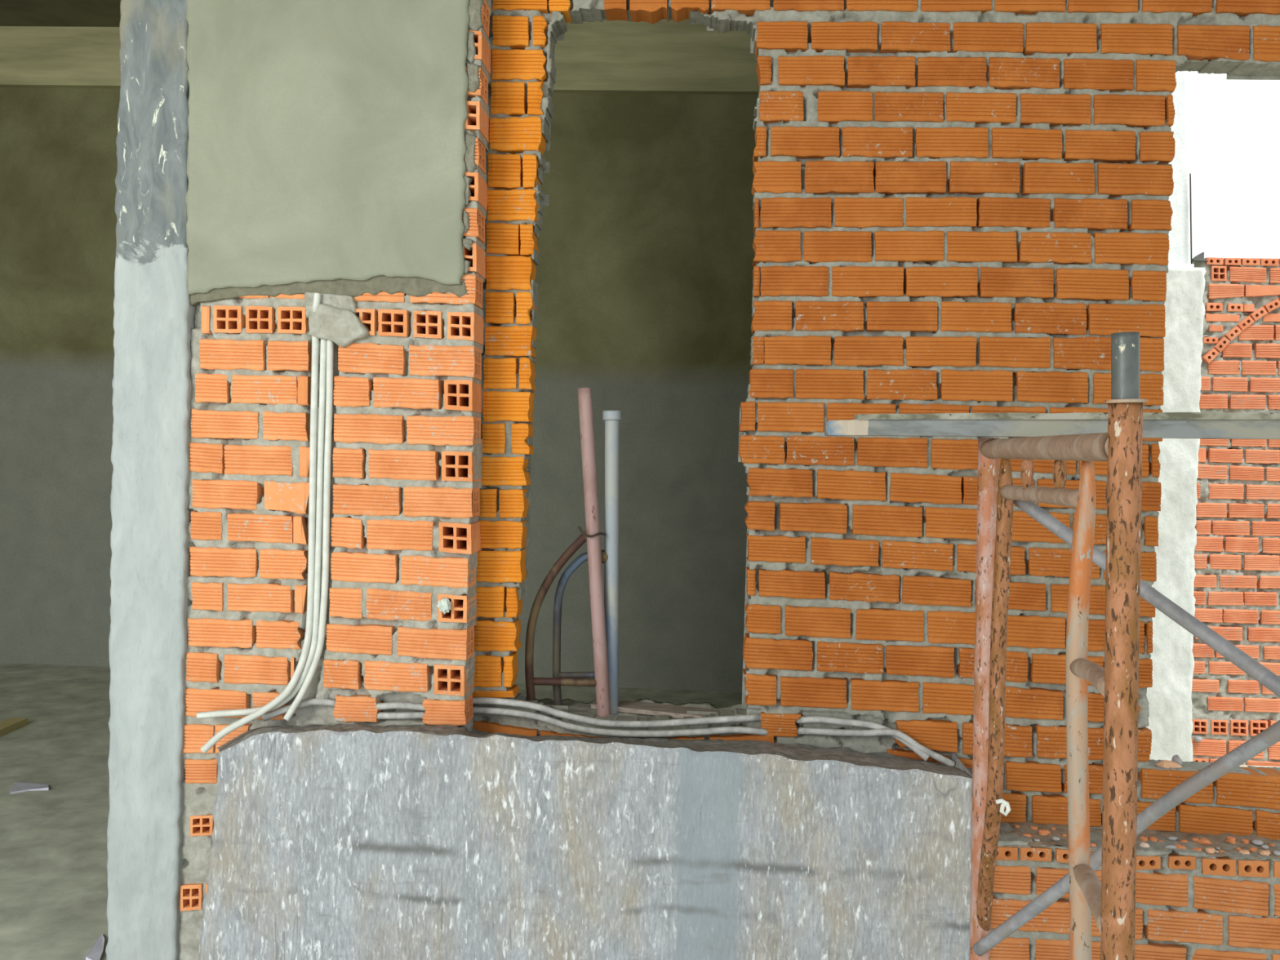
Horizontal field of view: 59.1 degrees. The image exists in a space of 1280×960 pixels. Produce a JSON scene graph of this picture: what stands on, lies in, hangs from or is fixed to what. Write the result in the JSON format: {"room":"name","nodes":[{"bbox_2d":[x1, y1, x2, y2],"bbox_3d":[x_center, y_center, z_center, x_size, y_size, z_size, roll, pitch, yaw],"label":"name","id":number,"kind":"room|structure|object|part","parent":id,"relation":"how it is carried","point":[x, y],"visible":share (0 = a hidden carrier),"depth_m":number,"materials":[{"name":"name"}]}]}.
{"room":"construction site","nodes":[
{"label":"construction site","id":0,"kind":"room"},
{"bbox_2d":[0,0,120,26],"bbox_3d":[-3.710,-3.008,5.382,5.800,0.232,3.839,2,1,3],"label":"ceiling","id":1,"kind":"structure","parent":0,"point":[55,13],"depth_m":7.08,"materials":[{"name":"concrete"}]},
{"bbox_2d":[0,87,758,692],"bbox_3d":[-2.743,-0.822,7.457,7.620,4.150,0.200,2,1,3],"label":"wall","id":2,"kind":"structure","parent":0,"point":[646,254],"depth_m":7.22,"materials":[{"name":"paint"}]},
{"bbox_2d":[0,19,759,94],"bbox_3d":[-2.694,-2.810,7.282,7.620,0.557,0.060,2,1,3],"label":"beam","id":3,"kind":"structure","parent":2,"relation":"attached to","point":[663,56],"depth_m":7.11,"materials":[{"name":"grey concrete"}]},
{"bbox_2d":[0,662,1279,959],"bbox_3d":[-1.447,1.472,1.718,15.000,0.100,11.200,2,1,3],"label":"floor","id":4,"kind":"structure","parent":0,"point":[54,892],"depth_m":4.67,"materials":[{"name":"concrete"}]},
{"bbox_2d":[0,717,27,736],"bbox_3d":[-3.243,1.264,5.658,0.090,0.034,0.465,2,1,0],"label":"batten","id":5,"kind":"object","parent":4,"relation":"on","point":[11,724],"visible":1,"depth_m":5.78,"materials":[{"name":"brown wood"}]},
{"bbox_2d":[10,782,48,794],"bbox_3d":[-2.612,1.311,4.830,0.142,0.012,0.143,1,1,-28],"label":"paper sheet","id":6,"kind":"object","parent":4,"relation":"on","point":[18,787],"visible":1,"depth_m":4.81,"materials":[{"name":"white paper"}]},
{"bbox_2d":[85,933,104,959],"bbox_3d":[-1.592,1.373,3.316,0.039,0.013,0.211,1,1,-15],"label":"strip","id":7,"kind":"object","parent":4,"relation":"on","point":[95,953],"visible":1,"depth_m":3.28,"materials":[{"name":"white paper"}]},
{"bbox_2d":[105,0,195,959],"bbox_3d":[-1.281,0.024,3.044,0.211,2.803,0.205,2,1,3],"label":"concrete column","id":8,"kind":"structure","parent":4,"relation":"on","point":[153,318],"depth_m":2.95,"materials":[{"name":"grey concrete"}]},
{"bbox_2d":[198,723,972,959],"bbox_3d":[-0.128,1.025,2.912,1.999,0.778,0.286,2,1,3],"label":"concrete block","id":9,"kind":"object","parent":4,"relation":"on","point":[357,841],"visible":1,"depth_m":2.80,"materials":[{"name":"grey concrete"}]},
{"bbox_2d":[262,697,929,761],"bbox_3d":[-0.112,0.650,2.985,1.737,0.117,0.126,2,1,0],"label":"conduit","id":10,"kind":"object","parent":9,"relation":"on","point":[380,706],"visible":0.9,"depth_m":2.99,"materials":[{"name":"plastic"}]},
{"bbox_2d":[376,706,955,766],"bbox_3d":[0.024,0.673,2.987,1.595,0.108,0.117,2,1,0],"label":"conduit","id":11,"kind":"object","parent":9,"relation":"on","point":[380,715],"visible":0.91,"depth_m":2.99,"materials":[{"name":"plastic"}]},
{"bbox_2d":[968,332,1148,959],"bbox_3d":[0.684,0.639,1.898,0.112,1.676,0.900,2,1,6],"label":"frame","id":12,"kind":"object","parent":4,"relation":"on","point":[1111,901],"visible":1,"depth_m":1.68,"materials":[{"name":"orange paint"}]},
{"bbox_3d":[0.706,0.691,2.328,0.068,1.554,0.042,2,1,3],"label":"post","id":13,"kind":"part","parent":12,"relation":"part of","materials":[{"name":"red paint"}]},
{"bbox_3d":[0.705,0.447,2.246,0.033,0.988,0.183,2,1,14],"label":"post","id":14,"kind":"part","parent":12,"relation":"part of","materials":[{"name":"orange paint"}]},
{"bbox_2d":[995,798,1010,816],"bbox_3d":[0.696,0.627,2.161,0.029,0.034,0.011,2,1,13],"label":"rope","id":15,"kind":"object","parent":12,"relation":"attached to","point":[1004,803],"visible":1,"depth_m":2.16,"materials":[{"name":"white fabric"}]},
{"bbox_3d":[0.682,0.026,1.925,0.028,0.031,0.480,2,1,5],"label":"rail","id":16,"kind":"part","parent":12,"relation":"part of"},
{"bbox_3d":[0.668,-0.053,1.889,0.041,0.043,0.851,2,1,6],"label":"rail","id":17,"kind":"part","parent":12,"relation":"part of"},
{"bbox_2d":[824,412,1279,439],"bbox_3d":[1.109,-0.109,2.190,1.480,0.084,0.060,2,1,6],"label":"plank","id":18,"kind":"object","parent":12,"relation":"on","point":[1212,425],"visible":0.91,"depth_m":2.20,"materials":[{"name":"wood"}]},
{"bbox_3d":[0.671,0.723,1.699,0.090,1.517,0.030,2,1,3],"label":"post","id":19,"kind":"part","parent":12,"relation":"part of","materials":[{"name":"orange paint"}]},
{"bbox_3d":[0.626,0.691,1.481,0.078,1.587,0.042,2,1,3],"label":"post","id":20,"kind":"part","parent":12,"relation":"part of","materials":[{"name":"orange paint"}]},
{"bbox_2d":[973,720,1279,956],"bbox_3d":[0.897,0.615,1.984,0.058,0.734,0.757,1,1,-30],"label":"brace","id":21,"kind":"object","parent":12,"relation":"attached to","point":[1269,736],"visible":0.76,"depth_m":1.96,"materials":[{"name":"grey metal"}]},
{"bbox_2d":[1013,499,1279,697],"bbox_3d":[0.895,0.209,1.908,0.052,0.367,0.707,1,1,-29],"label":"brace","id":22,"kind":"object","parent":12,"relation":"attached to","point":[1200,630],"visible":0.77,"depth_m":1.88,"materials":[{"name":"grey metal"}]},
{"bbox_2d":[178,0,1279,959],"bbox_3d":[0.719,0.071,2.929,3.898,2.820,0.233,2,1,3],"label":"wall","id":23,"kind":"structure","parent":0,"point":[336,148],"depth_m":2.92,"materials":[{"name":"brick"}]},
{"bbox_2d":[200,293,321,753],"bbox_3d":[-0.963,0.104,2.876,0.272,1.176,0.041,1,1,-25],"label":"conduit","id":24,"kind":"object","parent":23,"relation":"attached to","point":[248,718],"visible":1,"depth_m":2.92,"materials":[{"name":"grey plastic"}]},
{"bbox_2d":[195,338,326,719],"bbox_3d":[-0.977,0.118,2.914,0.309,1.012,0.047,1,1,-8],"label":"conduit","id":25,"kind":"object","parent":23,"relation":"attached to","point":[320,468],"visible":0.97,"depth_m":2.93,"materials":[{"name":"grey plastic"}]},
{"bbox_2d":[283,339,333,721],"bbox_3d":[-0.855,0.121,2.916,0.112,1.005,0.033,1,2,-33],"label":"conduit","id":26,"kind":"object","parent":23,"relation":"attached to","point":[326,487],"visible":1,"depth_m":2.93,"materials":[{"name":"grey plastic"}]},
{"bbox_2d":[436,596,451,613],"bbox_3d":[-0.505,0.324,2.909,0.036,0.046,0.029,2,1,3],"label":"scrap","id":27,"kind":"object","parent":23,"relation":"attached to","point":[444,605],"visible":1,"depth_m":2.90,"materials":[{"name":"white paper"}]},
{"bbox_2d":[1022,833,1032,837],"bbox_3d":[0.986,0.905,2.874,0.029,0.008,0.020,2,1,3],"label":"chip","id":28,"kind":"object","parent":23,"relation":"on","point":[1023,834],"visible":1,"depth_m":2.87,"materials":[{"name":"brick"}]},
{"bbox_2d":[1030,826,1037,829],"bbox_3d":[1.024,0.904,2.934,0.023,0.008,0.015,2,1,3],"label":"chip","id":29,"kind":"object","parent":23,"relation":"on","point":[1031,827],"visible":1,"depth_m":2.93,"materials":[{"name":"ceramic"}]},
{"bbox_2d":[1038,829,1050,835],"bbox_3d":[1.039,0.904,2.896,0.032,0.013,0.015,2,1,10],"label":"chip","id":30,"kind":"object","parent":23,"relation":"on","point":[1042,832],"visible":1,"depth_m":2.89,"materials":[{"name":"brick"}]},
{"bbox_2d":[1052,836,1060,840],"bbox_3d":[1.056,0.910,2.863,0.020,0.011,0.016,2,1,3],"label":"pebble","id":31,"kind":"object","parent":23,"relation":"on","point":[1055,838],"visible":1,"depth_m":2.86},
{"bbox_2d":[1139,835,1147,841],"bbox_3d":[1.288,0.917,2.884,0.022,0.009,0.015,2,1,3],"label":"chip","id":32,"kind":"object","parent":23,"relation":"on","point":[1142,838],"visible":1,"depth_m":2.88,"materials":[{"name":"brick"}]},
{"bbox_2d":[1139,842,1150,847],"bbox_3d":[1.271,0.923,2.843,0.024,0.020,0.027,2,1,3],"label":"pebble","id":33,"kind":"object","parent":23,"relation":"on","point":[1142,844],"visible":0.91,"depth_m":2.84,"materials":[{"name":"beige stone"}]},
{"bbox_2d":[1148,835,1158,841],"bbox_3d":[1.315,0.918,2.889,0.025,0.010,0.019,2,1,3],"label":"chip","id":34,"kind":"object","parent":23,"relation":"on","point":[1151,837],"visible":1,"depth_m":2.89,"materials":[{"name":"brick"}]},
{"bbox_2d":[1163,844,1177,851],"bbox_3d":[1.332,0.923,2.834,0.027,0.018,0.026,3,2,41],"label":"pebble","id":35,"kind":"object","parent":23,"relation":"on","point":[1170,846],"visible":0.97,"depth_m":2.83,"materials":[{"name":"grey stone"}]},
{"bbox_2d":[1166,835,1177,840],"bbox_3d":[1.367,0.920,2.899,0.025,0.012,0.021,1,2,-32],"label":"pebble","id":36,"kind":"object","parent":23,"relation":"on","point":[1170,837],"visible":1,"depth_m":2.89,"materials":[{"name":"grey stone"}]},
{"bbox_2d":[1174,844,1186,848],"bbox_3d":[1.358,0.923,2.838,0.034,0.012,0.022,2,1,3],"label":"chip","id":37,"kind":"object","parent":23,"relation":"on","point":[1178,846],"visible":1,"depth_m":2.83,"materials":[{"name":"brick"}]},
{"bbox_2d":[1192,837,1199,841],"bbox_3d":[1.420,0.918,2.884,0.017,0.006,0.013,2,1,3],"label":"chip","id":38,"kind":"object","parent":23,"relation":"on","point":[1196,839],"visible":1,"depth_m":2.88,"materials":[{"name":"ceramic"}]},
{"bbox_2d":[1191,847,1201,851],"bbox_3d":[1.392,0.929,2.822,0.030,0.016,0.024,2,1,3],"label":"chip","id":39,"kind":"object","parent":23,"relation":"on","point":[1197,849],"visible":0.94,"depth_m":2.82,"materials":[{"name":"brick"}]},
{"bbox_2d":[1197,837,1212,844],"bbox_3d":[1.437,0.919,2.870,0.029,0.012,0.029,0,2,-45],"label":"chip","id":40,"kind":"object","parent":23,"relation":"on","point":[1203,841],"visible":1,"depth_m":2.86,"materials":[{"name":"brick"}]},
{"bbox_2d":[1205,847,1215,853],"bbox_3d":[1.426,0.924,2.819,0.026,0.012,0.017,2,1,3],"label":"chip","id":41,"kind":"object","parent":23,"relation":"on","point":[1209,850],"visible":1,"depth_m":2.81,"materials":[{"name":"ceramic"}]},
{"bbox_2d":[1225,835,1235,843],"bbox_3d":[1.518,0.924,2.901,0.027,0.014,0.022,2,1,22],"label":"chip","id":42,"kind":"object","parent":23,"relation":"on","point":[1231,839],"visible":1,"depth_m":2.90,"materials":[{"name":"brick"}]},
{"bbox_2d":[1239,849,1249,854],"bbox_3d":[1.514,0.933,2.830,0.024,0.009,0.018,2,1,3],"label":"chip","id":43,"kind":"object","parent":23,"relation":"on","point":[1242,851],"visible":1,"depth_m":2.83,"materials":[{"name":"brick"}]},
{"bbox_2d":[1241,839,1248,844],"bbox_3d":[1.553,0.926,2.896,0.016,0.009,0.018,3,2,41],"label":"chip","id":44,"kind":"object","parent":23,"relation":"on","point":[1245,841],"visible":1,"depth_m":2.89,"materials":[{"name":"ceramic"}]},
{"bbox_2d":[1248,846,1257,851],"bbox_3d":[1.546,0.930,2.843,0.023,0.010,0.015,2,1,3],"label":"chip","id":45,"kind":"object","parent":23,"relation":"on","point":[1251,849],"visible":1,"depth_m":2.84,"materials":[{"name":"brick"}]},
{"bbox_2d":[1251,839,1263,845],"bbox_3d":[1.583,0.929,2.892,0.029,0.013,0.024,2,1,3],"label":"pebble","id":46,"kind":"object","parent":23,"relation":"on","point":[1260,842],"visible":1,"depth_m":2.89,"materials":[{"name":"grey stone"}]},
{"bbox_2d":[1259,849,1271,855],"bbox_3d":[1.562,0.930,2.817,0.029,0.010,0.016,2,1,3],"label":"chip","id":47,"kind":"object","parent":23,"relation":"on","point":[1265,852],"visible":1,"depth_m":2.81,"materials":[{"name":"ceramic"}]},
{"bbox_2d":[1261,844,1269,848],"bbox_3d":[1.581,0.928,2.854,0.017,0.011,0.016,2,1,3],"label":"pebble","id":48,"kind":"object","parent":23,"relation":"on","point":[1264,846],"visible":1,"depth_m":2.85,"materials":[{"name":"grey stone"}]},
{"bbox_2d":[1272,850,1279,855],"bbox_3d":[1.591,0.932,2.818,0.018,0.012,0.019,2,1,3],"label":"pebble","id":49,"kind":"object","parent":23,"relation":"on","point":[1275,852],"visible":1,"depth_m":2.81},
{"bbox_2d":[472,0,1279,839],"bbox_3d":[1.131,0.066,2.990,3.243,2.885,0.104,2,1,3],"label":"wall","id":50,"kind":"structure","parent":0,"point":[959,206],"depth_m":2.96,"materials":[{"name":"brick"}]},
{"bbox_2d":[524,696,744,739],"bbox_3d":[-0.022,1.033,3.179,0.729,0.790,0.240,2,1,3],"label":"sill slab","id":51,"kind":"structure","parent":50,"relation":"attached to","point":[576,707],"depth_m":3.23,"materials":[{"name":"grey concrete"}]},
{"bbox_2d":[524,387,610,717],"bbox_3d":[-0.189,0.200,3.144,0.244,0.916,0.063,2,1,3],"label":"pipe","id":52,"kind":"object","parent":51,"relation":"on","point":[601,682],"visible":0.92,"depth_m":3.13,"materials":[{"name":"pink plastic"}]},
{"bbox_2d":[577,526,605,537],"bbox_3d":[-0.128,0.143,3.120,0.092,0.032,0.029,1,2,-37],"label":"wire","id":53,"kind":"object","parent":52,"relation":"attached to","point":[579,527],"visible":1,"depth_m":3.10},
{"bbox_2d":[552,410,622,714],"bbox_3d":[-0.146,0.233,3.179,0.193,0.859,0.053,2,1,3],"label":"pipe","id":54,"kind":"object","parent":51,"relation":"on","point":[610,555],"visible":0.88,"depth_m":3.16,"materials":[{"name":"grey plastic"}]},
{"bbox_2d":[591,699,719,718],"bbox_3d":[0.041,0.647,3.186,0.351,0.013,0.090,2,1,19],"label":"wooden plank","id":55,"kind":"object","parent":51,"relation":"on","point":[626,706],"visible":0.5,"depth_m":3.17,"materials":[{"name":"brown wood"}]},
{"bbox_2d":[1154,760,1182,768],"bbox_3d":[1.396,0.754,2.981,0.069,0.026,0.043,2,1,3],"label":"chunk","id":56,"kind":"object","parent":50,"relation":"on","point":[1163,763],"visible":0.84,"depth_m":2.97,"materials":[{"name":"brick"}]},
{"bbox_2d":[1171,755,1182,765],"bbox_3d":[1.431,0.751,3.010,0.027,0.037,0.036,2,1,3],"label":"lump","id":57,"kind":"object","parent":50,"relation":"on","point":[1175,758],"visible":0.64,"depth_m":3.00,"materials":[{"name":"grey concrete"}]},
{"bbox_3d":[-0.047,1.674,0.038,120.000,0.149,120.000,2,1,3],"label":"ground","id":58,"kind":"structure","parent":0,"visible":0},
{"bbox_2d":[1146,267,1206,761],"bbox_3d":[2.549,0.316,5.540,0.302,2.674,0.257,2,1,3],"label":"concrete pillar","id":59,"kind":"structure","parent":58,"relation":"on","point":[1169,698],"depth_m":5.42,"materials":[{"name":"white concrete"}]},
{"bbox_2d":[1168,71,1191,267],"bbox_3d":[2.547,-1.676,5.505,0.255,1.352,0.204,2,1,3],"label":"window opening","id":60,"kind":"structure","parent":59,"relation":"on","point":[1179,255],"depth_m":5.41,"materials":[{"name":"concrete"}]},
{"bbox_2d":[1189,173,1191,263],"bbox_3d":[2.632,-1.248,5.391,0.029,0.429,0.007,2,1,3],"label":"rod","id":61,"kind":"object","parent":59,"relation":"on","point":[1190,173],"visible":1,"depth_m":5.39,"materials":[{"name":"metal"}]},
{"bbox_2d":[1191,257,1279,766],"bbox_3d":[4.040,0.339,5.726,2.530,2.910,0.113,2,1,3],"label":"wall","id":62,"kind":"structure","parent":58,"relation":"on","point":[1237,556],"depth_m":5.74,"materials":[{"name":"orange brick"}]},
{"bbox_2d":[1194,735,1202,742],"bbox_3d":[2.848,1.321,5.753,0.040,0.032,0.038,2,1,3],"label":"round stone","id":63,"kind":"object","parent":62,"relation":"attached to","point":[1197,739],"visible":1,"depth_m":5.74,"materials":[{"name":"grey stone"}]},
{"bbox_2d":[1191,252,1208,262],"bbox_3d":[2.840,-1.131,5.722,0.077,0.046,0.040,2,1,3],"label":"shard","id":64,"kind":"object","parent":62,"relation":"on","point":[1200,257],"visible":0.9,"depth_m":5.70}
]}

